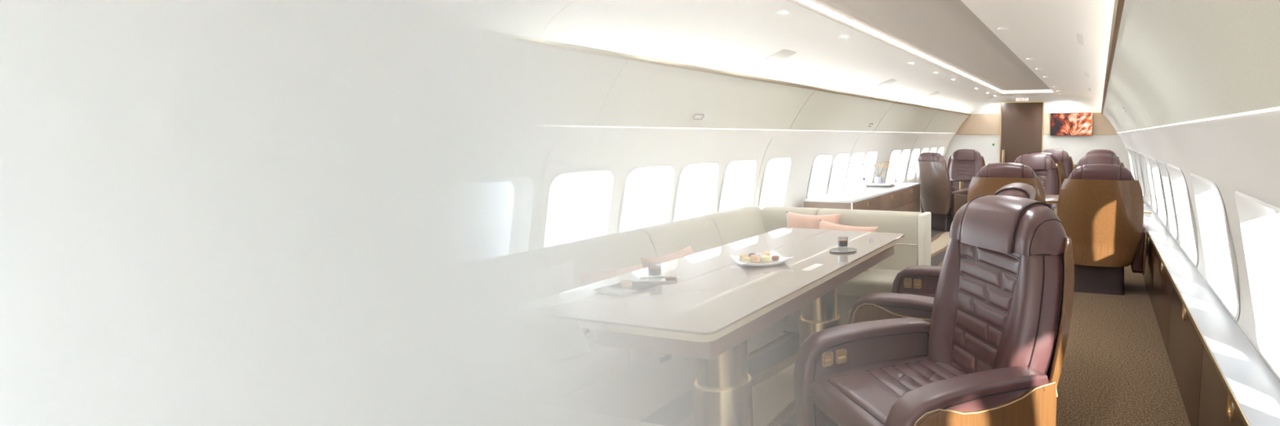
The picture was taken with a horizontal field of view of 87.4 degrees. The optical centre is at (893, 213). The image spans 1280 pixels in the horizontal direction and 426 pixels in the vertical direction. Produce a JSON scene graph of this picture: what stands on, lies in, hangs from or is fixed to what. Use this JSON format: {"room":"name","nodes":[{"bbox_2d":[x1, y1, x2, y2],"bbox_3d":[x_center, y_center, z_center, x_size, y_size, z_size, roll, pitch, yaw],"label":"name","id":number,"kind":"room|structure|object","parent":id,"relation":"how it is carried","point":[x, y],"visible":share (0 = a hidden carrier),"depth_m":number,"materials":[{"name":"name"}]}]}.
{"room":"aircraft cabin","nodes":[
{"label":"aircraft cabin","id":0,"kind":"room"},
{"bbox_2d":[0,114,955,425],"bbox_3d":[-1.508,0.053,4.485,0.359,1.385,16.500,2,7,18],"label":"wall","id":1,"kind":"structure","parent":0,"point":[65,162],"depth_m":2.23,"materials":[{"name":"white plastic"}]},
{"bbox_2d":[0,332,2,374],"bbox_3d":[-2.585,0.278,1.486,0.205,0.534,0.494,2,7,18],"label":"window","id":2,"kind":"structure","parent":1,"relation":"in","point":[1,355],"depth_m":1.74,"materials":[{"name":"white"}]},
{"bbox_2d":[15,143,29,392],"bbox_3d":[-2.414,0.168,1.718,0.212,0.721,0.003,2,7,18],"label":"trim","id":3,"kind":"structure","parent":1,"relation":"attached to","point":[22,144],"depth_m":1.73,"materials":[{"name":"grey"}]},
{"bbox_2d":[0,365,165,425],"bbox_3d":[-2.393,0.602,1.452,0.480,0.045,10.100,2,7,18],"label":"trim","id":4,"kind":"structure","parent":1,"relation":"attached to","point":[135,398],"depth_m":1.74,"materials":[{"name":"white"}]},
{"bbox_2d":[39,193,262,374],"bbox_3d":[-2.407,0.211,2.023,0.205,0.534,0.494,2,7,18],"label":"window","id":5,"kind":"structure","parent":1,"relation":"in","point":[243,212],"depth_m":2.01,"materials":[{"name":"white plastic"}]},
{"bbox_2d":[286,181,425,299],"bbox_3d":[-2.229,0.144,2.560,0.205,0.534,0.494,2,7,18],"label":"window","id":6,"kind":"structure","parent":1,"relation":"in","point":[411,196],"depth_m":2.74,"materials":[{"name":"white plastic"}]},
{"bbox_2d":[0,115,921,133],"bbox_3d":[-1.357,-0.594,4.344,0.009,0.003,16.480,2,7,18],"label":"trim","id":7,"kind":"structure","parent":1,"relation":"attached to","point":[0,115],"depth_m":2.20,"materials":[{"name":"white plastic"}]},
{"bbox_2d":[437,173,535,268],"bbox_3d":[-2.050,0.077,3.098,0.205,0.534,0.494,2,7,18],"label":"window","id":8,"kind":"structure","parent":1,"relation":"in","point":[523,185],"depth_m":3.28,"materials":[{"name":"white plastic"}]},
{"bbox_2d":[534,139,555,242],"bbox_3d":[-1.880,-0.033,3.330,0.212,0.721,0.003,2,7,18],"label":"trim","id":9,"kind":"structure","parent":1,"relation":"attached to","point":[555,140],"depth_m":3.33,"materials":[{"name":"grey plastic"}]},
{"bbox_2d":[541,168,614,248],"bbox_3d":[-1.872,0.010,3.635,0.205,0.534,0.494,2,7,18],"label":"window","id":10,"kind":"structure","parent":1,"relation":"in","point":[605,177],"depth_m":3.82,"materials":[{"name":"white"}]},
{"bbox_2d":[617,164,675,232],"bbox_3d":[-1.691,-0.058,4.182,0.205,0.534,0.494,2,7,18],"label":"window","id":11,"kind":"structure","parent":1,"relation":"in","point":[667,171],"depth_m":4.37,"materials":[{"name":"white plastic"}]},
{"bbox_2d":[672,161,719,221],"bbox_3d":[-1.522,-0.121,4.691,0.205,0.534,0.494,2,7,18],"label":"window","id":12,"kind":"structure","parent":1,"relation":"in","point":[712,168],"depth_m":4.88,"materials":[{"name":"white plastic"}]},
{"bbox_2d":[717,158,757,212],"bbox_3d":[-1.344,-0.189,5.228,0.205,0.534,0.494,2,7,18],"label":"window","id":13,"kind":"structure","parent":1,"relation":"in","point":[750,165],"depth_m":5.42,"materials":[{"name":"white plastic"}]},
{"bbox_2d":[758,156,791,209],"bbox_3d":[-1.144,-0.264,5.831,0.205,0.534,0.494,2,7,18],"label":"window","id":14,"kind":"structure","parent":1,"relation":"in","point":[784,162],"depth_m":6.03,"materials":[{"name":"white plastic"}]},
{"bbox_2d":[806,153,831,198],"bbox_3d":[-0.838,-0.379,6.755,0.205,0.534,0.474,2,7,18],"label":"window","id":15,"kind":"structure","parent":1,"relation":"in","point":[826,158],"depth_m":6.94,"materials":[{"name":"white"}]},
{"bbox_2d":[827,152,849,194],"bbox_3d":[-0.672,-0.441,7.255,0.205,0.534,0.474,2,7,18],"label":"window","id":16,"kind":"structure","parent":1,"relation":"in","point":[845,157],"depth_m":7.44,"materials":[{"name":"white"}]},
{"bbox_2d":[844,151,864,190],"bbox_3d":[-0.519,-0.499,7.716,0.205,0.534,0.474,2,7,18],"label":"window","id":17,"kind":"structure","parent":1,"relation":"in","point":[860,156],"depth_m":7.90,"materials":[{"name":"white"}]},
{"bbox_2d":[858,151,877,187],"bbox_3d":[-0.366,-0.556,8.178,0.205,0.534,0.474,2,7,18],"label":"window","id":18,"kind":"structure","parent":1,"relation":"in","point":[873,154],"depth_m":8.36,"materials":[{"name":"white"}]},
{"bbox_2d":[884,149,901,182],"bbox_3d":[-0.035,-0.681,9.178,0.205,0.534,0.474,2,7,18],"label":"window","id":19,"kind":"structure","parent":1,"relation":"in","point":[896,155],"depth_m":9.37,"materials":[{"name":"white"}]},
{"bbox_2d":[895,148,910,182],"bbox_3d":[0.118,-0.739,9.639,0.205,0.534,0.474,2,7,18],"label":"window","id":20,"kind":"structure","parent":1,"relation":"in","point":[900,179],"depth_m":9.83,"materials":[{"name":"white"}]},
{"bbox_2d":[906,147,919,181],"bbox_3d":[0.296,-0.806,10.177,0.205,0.534,0.474,2,7,18],"label":"window","id":21,"kind":"structure","parent":1,"relation":"in","point":[916,150],"depth_m":10.36,"materials":[{"name":"white"}]},
{"bbox_2d":[0,0,968,133],"bbox_3d":[-1.246,-0.785,4.293,0.320,0.385,16.500,2,7,18],"label":"wall","id":22,"kind":"structure","parent":0,"point":[188,59],"depth_m":2.15,"materials":[{"name":"white plastic"}]},
{"bbox_2d":[62,0,88,116],"bbox_3d":[-2.111,-0.430,1.601,0.272,0.352,0.003,2,7,18],"label":"trim","id":23,"kind":"structure","parent":22,"relation":"attached to","point":[87,1],"depth_m":1.61,"materials":[{"name":"grey"}]},
{"bbox_2d":[257,0,970,115],"bbox_3d":[-1.089,-0.944,4.222,0.036,0.028,16.500,2,7,18],"label":"light strip","id":24,"kind":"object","parent":22,"relation":"attached to","point":[318,5],"depth_m":2.62,"materials":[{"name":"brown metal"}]},
{"bbox_2d":[692,113,704,119],"bbox_3d":[-1.326,-0.656,4.198,0.032,0.042,0.110,2,7,18],"label":"light","id":25,"kind":"object","parent":22,"relation":"attached to","point":[696,116],"visible":1,"depth_m":4.19,"materials":[{"name":"silver metal"}]},
{"bbox_2d":[320,0,1004,111],"bbox_3d":[-0.851,-1.146,4.118,0.860,0.365,16.500,2,7,18],"label":"ceiling","id":26,"kind":"structure","parent":0,"point":[734,36],"depth_m":3.83,"materials":[{"name":"white plastic"}]},
{"bbox_2d":[763,48,796,63],"bbox_3d":[-0.868,-1.208,4.752,0.183,0.087,0.220,2,7,18],"label":"ceiling light","id":27,"kind":"object","parent":26,"relation":"in","point":[776,58],"visible":1,"depth_m":4.74,"materials":[{"name":"grey plastic"}]},
{"bbox_2d":[876,78,897,87],"bbox_3d":[-0.071,-1.507,7.156,0.183,0.087,0.220,2,7,18],"label":"ceiling vent","id":28,"kind":"object","parent":26,"relation":"in","point":[886,83],"visible":1,"depth_m":7.14,"materials":[{"name":"grey plastic"}]},
{"bbox_2d":[640,209,1191,425],"bbox_3d":[0.135,0.853,4.146,3.950,0.120,16.700,2,7,18],"label":"floor","id":29,"kind":"structure","parent":0,"point":[1117,370],"depth_m":3.40,"materials":[{"name":"carpet"}]},
{"bbox_2d":[153,206,931,425],"bbox_3d":[-0.871,0.539,2.937,1.365,0.803,3.065,2,7,18],"label":"sofa","id":30,"kind":"object","parent":29,"relation":"on","point":[390,352],"visible":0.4,"depth_m":2.07,"materials":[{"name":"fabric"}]},
{"bbox_2d":[577,263,643,338],"bbox_3d":[-1.258,0.392,2.821,0.165,0.321,0.384,3,8,26],"label":"throw pillow","id":31,"kind":"object","parent":30,"relation":"on","point":[586,277],"visible":0.19,"depth_m":2.71,"materials":[{"name":"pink fabric"}]},
{"bbox_2d":[584,332,654,363],"bbox_3d":[-1.196,0.564,2.994,0.355,0.110,0.596,2,7,18],"label":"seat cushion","id":32,"kind":"object","parent":30,"relation":"on","point":[635,356],"depth_m":2.71,"materials":[{"name":"fabric"}]},
{"bbox_2d":[659,354,671,364],"bbox_3d":[-1.073,0.685,2.913,0.004,0.030,0.080,2,7,18],"label":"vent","id":33,"kind":"object","parent":30,"relation":"attached to","point":[664,358],"depth_m":2.91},
{"bbox_2d":[640,245,693,268],"bbox_3d":[-1.133,0.342,3.198,0.165,0.288,0.384,3,8,23],"label":"throw pillow","id":34,"kind":"object","parent":30,"relation":"on","point":[651,261],"visible":0.17,"depth_m":3.12,"materials":[{"name":"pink fabric"}]},
{"bbox_2d":[633,216,722,256],"bbox_3d":[-1.222,0.305,3.600,0.270,0.503,0.588,2,7,18],"label":"cushion","id":35,"kind":"object","parent":30,"relation":"on","point":[702,233],"depth_m":3.56,"materials":[{"name":"fabric"}]},
{"bbox_2d":[701,206,765,245],"bbox_3d":[-1.037,0.236,4.157,0.270,0.503,0.586,2,7,18],"label":"cushion","id":36,"kind":"object","parent":30,"relation":"on","point":[733,225],"depth_m":4.08,"materials":[{"name":"fabric"}]},
{"bbox_2d":[760,206,820,232],"bbox_3d":[-0.717,0.328,4.384,0.425,0.743,0.160,2,7,18],"label":"cushion","id":37,"kind":"object","parent":30,"relation":"on","point":[772,218],"depth_m":4.32,"materials":[{"name":"fabric"}]},
{"bbox_2d":[786,211,840,229],"bbox_3d":[-0.549,0.163,4.143,0.402,0.332,0.168,2,7,13],"label":"throw pillow","id":38,"kind":"object","parent":30,"relation":"on","point":[793,220],"visible":0.28,"depth_m":4.10,"materials":[{"name":"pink fabric"}]},
{"bbox_2d":[819,219,878,272],"bbox_3d":[-0.319,0.208,3.951,0.432,0.301,0.180,3,8,23],"label":"throw pillow","id":39,"kind":"object","parent":30,"relation":"on","point":[823,224],"visible":0.18,"depth_m":3.94,"materials":[{"name":"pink fabric"}]},
{"bbox_2d":[816,208,921,270],"bbox_3d":[-0.166,0.351,4.204,0.726,0.743,0.160,2,7,18],"label":"cushion","id":40,"kind":"object","parent":30,"relation":"on","point":[907,252],"depth_m":4.06,"materials":[{"name":"fabric"}]},
{"bbox_2d":[837,268,902,297],"bbox_3d":[-0.171,0.442,3.971,0.598,0.110,0.385,2,7,18],"label":"seat cushion","id":41,"kind":"object","parent":30,"relation":"on","point":[877,280],"depth_m":3.80,"materials":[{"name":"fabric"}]},
{"bbox_2d":[507,227,904,425],"bbox_3d":[-0.609,0.582,2.884,0.800,0.731,1.950,2,7,18],"label":"dining table","id":42,"kind":"object","parent":29,"relation":"on","point":[716,303],"visible":0.82,"depth_m":2.40,"materials":[{"name":"beige paint"}]},
{"bbox_2d":[591,281,658,295],"bbox_3d":[-1.003,0.280,2.314,0.170,0.008,0.170,3,8,26],"label":"napkin","id":43,"kind":"object","parent":42,"relation":"on","point":[615,288],"visible":0.83,"depth_m":2.30,"materials":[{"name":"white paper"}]},
{"bbox_2d":[620,280,632,288],"bbox_3d":[-0.999,0.264,2.311,0.041,0.026,0.041,2,7,18],"label":"macaron","id":44,"kind":"object","parent":43,"relation":"on","point":[624,283],"visible":1,"depth_m":2.30,"materials":[{"name":"brown food"}]},
{"bbox_2d":[636,275,679,283],"bbox_3d":[-0.933,0.265,2.448,0.150,0.008,0.084,-1,7,-10],"label":"serving tray","id":45,"kind":"object","parent":42,"relation":"on","point":[651,279],"visible":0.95,"depth_m":2.44,"materials":[{"name":"silver metal"}]},
{"bbox_2d":[647,264,661,278],"bbox_3d":[-0.944,0.232,2.442,0.053,0.068,0.053,2,7,18],"label":"glass","id":46,"kind":"object","parent":45,"relation":"on","point":[655,270],"visible":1,"depth_m":2.43,"materials":[{"name":"black"}]},
{"bbox_2d":[729,249,793,266],"bbox_3d":[-0.597,0.208,2.791,0.216,0.035,0.216,-5,9,-33],"label":"square plate","id":47,"kind":"object","parent":42,"relation":"on","point":[736,258],"visible":0.6,"depth_m":2.75,"materials":[{"name":"white ceramic"}]},
{"bbox_2d":[751,256,760,262],"bbox_3d":[-0.608,0.206,2.729,0.041,0.026,0.041,2,7,18],"label":"macaron","id":48,"kind":"object","parent":47,"relation":"on","point":[753,260],"visible":0.95,"depth_m":2.71,"materials":[{"name":"brown food"}]},
{"bbox_2d":[761,255,771,262],"bbox_3d":[-0.565,0.203,2.754,0.041,0.026,0.041,2,7,18],"label":"macaron","id":49,"kind":"object","parent":47,"relation":"on","point":[766,258],"visible":1,"depth_m":2.74,"materials":[{"name":"beige food"}]},
{"bbox_2d":[829,247,857,253],"bbox_3d":[-0.251,0.187,3.077,0.138,0.008,0.138,2,7,18],"label":"saucer","id":50,"kind":"object","parent":42,"relation":"on","point":[838,250],"visible":1,"depth_m":3.09,"materials":[{"name":"grey ceramic"}]},
{"bbox_2d":[837,236,848,249],"bbox_3d":[-0.251,0.153,3.073,0.053,0.068,0.053,2,7,18],"label":"glass","id":51,"kind":"object","parent":50,"relation":"on","point":[842,242],"visible":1,"depth_m":3.05,"materials":[{"name":"black"}]},
{"bbox_2d":[803,182,920,212],"bbox_3d":[-0.270,0.051,7.427,0.545,0.660,2.500,2,7,18],"label":"sideboard","id":52,"kind":"object","parent":29,"relation":"on","point":[903,197],"visible":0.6,"depth_m":7.03,"materials":[{"name":"white wood"}]},
{"bbox_2d":[874,176,883,183],"bbox_3d":[-0.190,-0.426,8.136,0.118,0.110,0.118,2,7,18],"label":"vase","id":53,"kind":"object","parent":52,"relation":"on","point":[877,180],"visible":0.77,"depth_m":8.09,"materials":[{"name":"ceramic"}]},
{"bbox_2d":[863,161,891,177],"bbox_3d":[-0.167,-0.556,8.054,0.170,0.219,0.554,5,9,35],"label":"branch","id":54,"kind":"object","parent":53,"relation":"in","point":[886,162],"visible":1,"depth_m":8.11,"materials":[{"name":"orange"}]},
{"bbox_2d":[866,183,894,187],"bbox_3d":[-0.170,-0.353,7.884,0.340,0.030,0.220,2,7,14],"label":"display tray","id":55,"kind":"object","parent":52,"relation":"on","point":[885,185],"visible":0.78,"depth_m":7.79,"materials":[{"name":"grey"}]},
{"bbox_2d":[793,195,1074,425],"bbox_3d":[0.162,0.494,2.176,0.814,1.080,0.746,-4,8,-32],"label":"seat","id":56,"kind":"object","parent":29,"relation":"on","point":[991,352],"visible":1,"depth_m":2.14,"materials":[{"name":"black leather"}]},
{"bbox_2d":[821,351,833,367],"bbox_3d":[-0.241,0.534,2.254,0.045,0.053,0.007,-4,8,-32],"label":"switch","id":57,"kind":"object","parent":56,"relation":"attached to","point":[827,357],"depth_m":2.25,"materials":[{"name":"gold metal"}]},
{"bbox_2d":[835,348,847,364],"bbox_3d":[-0.193,0.530,2.283,0.045,0.053,0.007,-4,8,-32],"label":"switch","id":58,"kind":"object","parent":56,"relation":"attached to","point":[841,354],"depth_m":2.28,"materials":[{"name":"gold metal"}]},
{"bbox_2d":[809,355,927,425],"bbox_3d":[0.086,0.659,2.149,0.590,0.120,0.550,-4,8,-32],"label":"seat cushion","id":59,"kind":"object","parent":56,"relation":"on","point":[863,393],"depth_m":2.15,"materials":[{"name":"brown leather"}]},
{"bbox_2d":[848,182,1035,324],"bbox_3d":[0.283,0.384,3.062,0.814,1.080,0.746,2,7,18],"label":"seat","id":60,"kind":"object","parent":29,"relation":"on","point":[913,290],"visible":0.21,"depth_m":2.81,"materials":[{"name":"brown leather"}]},
{"bbox_2d":[903,278,911,288],"bbox_3d":[0.080,0.388,3.420,0.045,0.053,0.007,2,7,18],"label":"switch","id":61,"kind":"object","parent":60,"relation":"attached to","point":[907,282],"depth_m":3.41,"materials":[{"name":"gold metal"}]},
{"bbox_2d":[913,279,921,288],"bbox_3d":[0.133,0.390,3.403,0.045,0.053,0.007,2,7,18],"label":"switch","id":62,"kind":"object","parent":60,"relation":"attached to","point":[917,282],"depth_m":3.40,"materials":[{"name":"gold metal"}]},
{"bbox_2d":[900,293,934,297],"bbox_3d":[0.198,0.539,3.110,0.590,0.120,0.550,2,7,18],"label":"seat cushion","id":63,"kind":"object","parent":60,"relation":"on","point":[930,295],"depth_m":3.38,"materials":[{"name":"brown leather"}]},
{"bbox_2d":[916,152,968,231],"bbox_3d":[0.766,-0.316,8.667,0.814,1.080,0.746,-5,9,-34],"label":"seat","id":64,"kind":"object","parent":29,"relation":"on","point":[939,197],"visible":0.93,"depth_m":8.38,"materials":[{"name":"brown leather"}]},
{"bbox_2d":[950,177,971,190],"bbox_3d":[1.026,-0.188,9.343,0.350,0.660,0.350,2,7,18],"label":"side table","id":65,"kind":"object","parent":29,"relation":"on","point":[961,180],"visible":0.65,"depth_m":9.23,"materials":[{"name":"brown wood"}]},
{"bbox_2d":[946,149,985,191],"bbox_3d":[1.197,-0.520,10.311,0.746,1.080,0.814,1,7,10],"label":"seat","id":66,"kind":"object","parent":29,"relation":"on","point":[963,163],"visible":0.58,"depth_m":10.48,"materials":[{"name":"brown leather"}]},
{"bbox_2d":[967,162,1045,203],"bbox_3d":[1.038,0.080,5.496,0.746,1.080,0.814,2,7,18],"label":"seat","id":67,"kind":"object","parent":29,"relation":"on","point":[991,177],"visible":0.16,"depth_m":5.09,"materials":[{"name":"brown leather"}]},
{"bbox_2d":[1013,154,1061,212],"bbox_3d":[1.647,-0.157,7.396,0.746,1.080,0.814,2,7,18],"label":"seat","id":68,"kind":"object","parent":29,"relation":"on","point":[1044,166],"visible":0.19,"depth_m":7.51,"materials":[{"name":"brown leather"}]},
{"bbox_2d":[1030,152,1066,185],"bbox_3d":[2.090,-0.314,8.652,0.746,1.080,0.814,2,7,18],"label":"seat","id":69,"kind":"object","parent":29,"relation":"on","point":[1063,174],"visible":0.09,"depth_m":8.21,"materials":[{"name":"brown leather"}]},
{"bbox_2d":[1044,195,1058,214],"bbox_3d":[1.489,0.161,6.548,0.744,0.660,0.663,2,7,18],"label":"table","id":70,"kind":"object","parent":29,"relation":"on","point":[1050,199],"visible":0.07,"depth_m":6.22,"materials":[{"name":"brown wood"}]},
{"bbox_2d":[1041,149,1073,178],"bbox_3d":[2.638,-0.514,10.258,0.746,1.080,0.814,2,7,18],"label":"seat","id":71,"kind":"object","parent":29,"relation":"on","point":[1063,155],"visible":0.07,"depth_m":10.37,"materials":[{"name":"brown leather"}]},
{"bbox_2d":[1071,154,1124,171],"bbox_3d":[2.369,-0.128,7.160,0.746,1.080,0.814,2,7,18],"label":"seat","id":72,"kind":"object","parent":29,"relation":"on","point":[1095,158],"visible":0.04,"depth_m":7.32,"materials":[{"name":"brown leather"}]},
{"bbox_2d":[1057,164,1146,295],"bbox_3d":[1.757,0.107,5.282,0.746,1.080,0.814,2,7,18],"label":"seat","id":73,"kind":"object","parent":29,"relation":"on","point":[1100,206],"visible":0.94,"depth_m":4.97,"materials":[{"name":"brown wood"}]},
{"bbox_2d":[1085,149,1118,157],"bbox_3d":[3.351,-0.485,10.026,0.746,1.080,0.814,2,7,18],"label":"seat","id":74,"kind":"object","parent":29,"relation":"on","point":[1094,151],"visible":0.02,"depth_m":10.19,"materials":[{"name":"brown leather"}]},
{"bbox_2d":[1084,152,1123,164],"bbox_3d":[2.802,-0.284,8.419,0.746,1.080,0.814,2,7,18],"label":"seat","id":75,"kind":"object","parent":29,"relation":"on","point":[1122,163],"visible":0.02,"depth_m":8.00,"materials":[{"name":"brown leather"}]},
{"bbox_2d":[1142,234,1155,302],"bbox_3d":[2.241,0.417,5.245,0.161,0.474,1.148,2,7,18],"label":"base cabinet","id":76,"kind":"object","parent":29,"relation":"on","point":[1148,277],"visible":0.21,"depth_m":5.06,"materials":[{"name":"brown wood"}]},
{"bbox_2d":[1151,249,1172,354],"bbox_3d":[1.882,0.552,4.161,0.161,0.474,1.148,2,7,18],"label":"base cabinet","id":77,"kind":"object","parent":29,"relation":"on","point":[1162,284],"visible":0.39,"depth_m":4.08,"materials":[{"name":"brown wood"}]},
{"bbox_2d":[1168,284,1203,425],"bbox_3d":[1.524,0.687,3.081,0.161,0.474,1.138,2,7,18],"label":"base cabinet","id":78,"kind":"object","parent":29,"relation":"on","point":[1185,347],"visible":0.42,"depth_m":2.98,"materials":[{"name":"brown wood"}]},
{"bbox_2d":[1198,345,1244,425],"bbox_3d":[1.166,0.822,2.002,0.161,0.474,1.148,2,7,18],"label":"base cabinet","id":79,"kind":"object","parent":29,"relation":"on","point":[1216,408],"visible":0.46,"depth_m":2.29,"materials":[{"name":"brown wood"}]},
{"bbox_3d":[-0.672,1.513,-3.540,0.161,0.474,1.448,2,7,18],"label":"cabinet","id":80,"kind":"object","parent":29,"relation":"on","visible":0},
{"bbox_2d":[1142,197,1279,425],"bbox_3d":[1.658,0.386,3.471,0.169,0.025,16.490,2,7,18],"label":"ledge","id":81,"kind":"structure","parent":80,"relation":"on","point":[1253,389],"depth_m":2.42,"materials":[{"name":"white plastic"}]},
{"bbox_2d":[811,0,1050,90],"bbox_3d":[-0.064,-1.302,3.609,1.060,0.040,16.070,2,7,18],"label":"ceiling","id":82,"kind":"structure","parent":0,"point":[948,32],"depth_m":5.06,"materials":[{"name":"beige plastic"}]},
{"bbox_2d":[786,0,1002,93],"bbox_3d":[-0.541,-1.268,3.761,0.062,0.064,16.050,2,7,18],"label":"trim","id":83,"kind":"structure","parent":82,"relation":"attached to","point":[795,2],"depth_m":4.82,"materials":[{"name":"white plastic"}]},
{"bbox_2d":[1002,89,1055,95],"bbox_3d":[2.511,-2.226,11.382,1.060,0.080,0.450,2,7,18],"label":"ceiling","id":84,"kind":"structure","parent":0,"point":[1052,92],"depth_m":11.26,"materials":[{"name":"white plastic"}]},
{"bbox_2d":[1002,89,1052,93],"bbox_3d":[2.440,-2.199,11.167,0.924,0.030,0.006,2,7,18],"label":"trim","id":85,"kind":"structure","parent":84,"relation":"attached to","point":[1047,91],"depth_m":11.17,"materials":[{"name":"white plastic"}]},
{"bbox_2d":[937,94,1130,171],"bbox_3d":[2.697,-1.262,11.732,3.950,2.200,0.100,2,7,18],"label":"wall","id":86,"kind":"structure","parent":0,"point":[1077,147],"depth_m":11.52,"materials":[{"name":"white"}]},
{"bbox_2d":[955,114,999,134],"bbox_3d":[1.639,-1.715,11.965,0.870,0.398,0.016,2,7,18],"label":"trim","id":87,"kind":"structure","parent":86,"relation":"attached to","point":[974,124],"depth_m":11.94,"materials":[{"name":"beige wood"}]},
{"bbox_2d":[999,101,1044,163],"bbox_3d":[2.429,-1.135,11.749,0.810,1.945,0.065,2,7,18],"label":"door","id":88,"kind":"structure","parent":86,"relation":"in","point":[1021,122],"depth_m":11.70,"materials":[{"name":"brown wood"}]},
{"bbox_2d":[1050,112,1093,135],"bbox_3d":[3.288,-1.640,11.400,0.746,0.414,0.040,2,7,18],"label":"television","id":89,"kind":"object","parent":86,"relation":"attached to","point":[1061,123],"visible":1,"depth_m":11.38,"materials":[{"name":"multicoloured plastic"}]},
{"bbox_2d":[1043,112,1116,134],"bbox_3d":[3.439,-1.642,11.377,1.300,0.398,0.016,2,7,18],"label":"trim","id":90,"kind":"structure","parent":86,"relation":"attached to","point":[1101,125],"depth_m":11.28,"materials":[{"name":"beige wood"}]},
{"bbox_2d":[960,0,1114,102],"bbox_3d":[0.904,-1.075,3.545,0.965,0.365,16.500,2,7,18],"label":"ceiling","id":91,"kind":"structure","parent":0,"point":[1044,32],"depth_m":4.36,"materials":[{"name":"white"}]},
{"bbox_2d":[1075,32,1084,45],"bbox_3d":[1.304,-1.209,4.297,0.048,0.021,0.500,2,7,18],"label":"ceiling vent","id":92,"kind":"object","parent":91,"relation":"in","point":[1080,37],"visible":1,"depth_m":4.27,"materials":[{"name":"grey plastic"}]},
{"bbox_2d":[1102,0,1279,133],"bbox_3d":[1.376,-0.678,3.438,0.320,0.385,16.500,2,7,18],"label":"wall","id":93,"kind":"structure","parent":0,"point":[1175,61],"depth_m":1.61,"materials":[{"name":"white plastic"}]},
{"bbox_2d":[1100,0,1124,114],"bbox_3d":[1.219,-0.850,3.468,0.036,0.028,16.500,2,7,18],"label":"trim","id":94,"kind":"structure","parent":93,"relation":"attached to","point":[1118,4],"depth_m":2.56,"materials":[{"name":"brown metal"}]},
{"bbox_2d":[1117,106,1279,382],"bbox_3d":[1.639,0.181,3.458,0.359,1.385,16.500,2,7,18],"label":"wall","id":95,"kind":"structure","parent":0,"point":[1241,153],"depth_m":2.35,"materials":[{"name":"white plastic"}]},
{"bbox_2d":[1120,107,1279,133],"bbox_3d":[1.482,-0.479,3.417,0.009,0.003,16.480,2,7,18],"label":"trim","id":96,"kind":"structure","parent":95,"relation":"attached to","point":[1276,108],"depth_m":1.66,"materials":[{"name":"white plastic"}]},
{"bbox_3d":[1.752,0.029,3.401,0.246,0.900,16.500,2,7,18],"label":"wall","id":97,"kind":"structure","parent":0,"visible":0},
{"bbox_2d":[1127,147,1135,180],"bbox_3d":[3.953,-0.766,10.105,0.237,0.596,0.724,2,7,18],"label":"window","id":98,"kind":"structure","parent":97,"relation":"in","point":[1128,149],"depth_m":10.43,"materials":[{"name":"white glass"}]},
{"bbox_2d":[1130,149,1139,182],"bbox_3d":[3.632,-0.645,9.139,0.237,0.596,0.674,2,7,18],"label":"window","id":99,"kind":"structure","parent":97,"relation":"in","point":[1131,150],"depth_m":9.44,"materials":[{"name":"white"}]},
{"bbox_2d":[1133,150,1144,196],"bbox_3d":[3.331,-0.532,8.229,0.237,0.596,0.744,2,7,18],"label":"window","id":100,"kind":"structure","parent":97,"relation":"in","point":[1137,160],"depth_m":8.56,"materials":[{"name":"white"}]},
{"bbox_2d":[1138,152,1151,206],"bbox_3d":[2.973,-0.397,7.150,0.237,0.596,0.694,2,7,18],"label":"window","id":101,"kind":"structure","parent":97,"relation":"in","point":[1148,197],"depth_m":7.46,"materials":[{"name":"white"}]},
{"bbox_2d":[1144,154,1157,213],"bbox_3d":[2.721,-0.302,6.391,0.237,0.596,0.484,2,7,18],"label":"window","id":102,"kind":"structure","parent":97,"relation":"in","point":[1148,163],"depth_m":6.61,"materials":[{"name":"white"}]},
{"bbox_2d":[1149,156,1167,226],"bbox_3d":[2.467,-0.206,5.623,0.237,0.596,0.774,2,7,18],"label":"window","id":103,"kind":"structure","parent":97,"relation":"in","point":[1159,189],"depth_m":5.96,"materials":[{"name":"white"}]},
{"bbox_2d":[1159,160,1177,240],"bbox_3d":[2.195,-0.104,4.803,0.237,0.596,0.514,2,7,18],"label":"window","id":104,"kind":"structure","parent":97,"relation":"in","point":[1169,195],"depth_m":5.03,"materials":[{"name":"white plastic"}]},
{"bbox_2d":[1168,164,1198,266],"bbox_3d":[1.934,-0.006,4.015,0.237,0.596,0.824,2,7,18],"label":"window","id":105,"kind":"structure","parent":97,"relation":"in","point":[1184,208],"depth_m":4.37,"materials":[{"name":"white plastic"}]},
{"bbox_2d":[1191,173,1239,320],"bbox_3d":[1.579,0.127,2.946,0.237,0.596,0.834,2,7,18],"label":"window","id":106,"kind":"structure","parent":97,"relation":"in","point":[1220,260],"depth_m":3.29,"materials":[{"name":"white"}]},
{"bbox_2d":[1235,191,1279,378],"bbox_3d":[1.226,0.260,1.880,0.237,0.596,0.834,2,7,18],"label":"window","id":107,"kind":"structure","parent":97,"relation":"in","point":[1260,220],"depth_m":2.24,"materials":[{"name":"white"}]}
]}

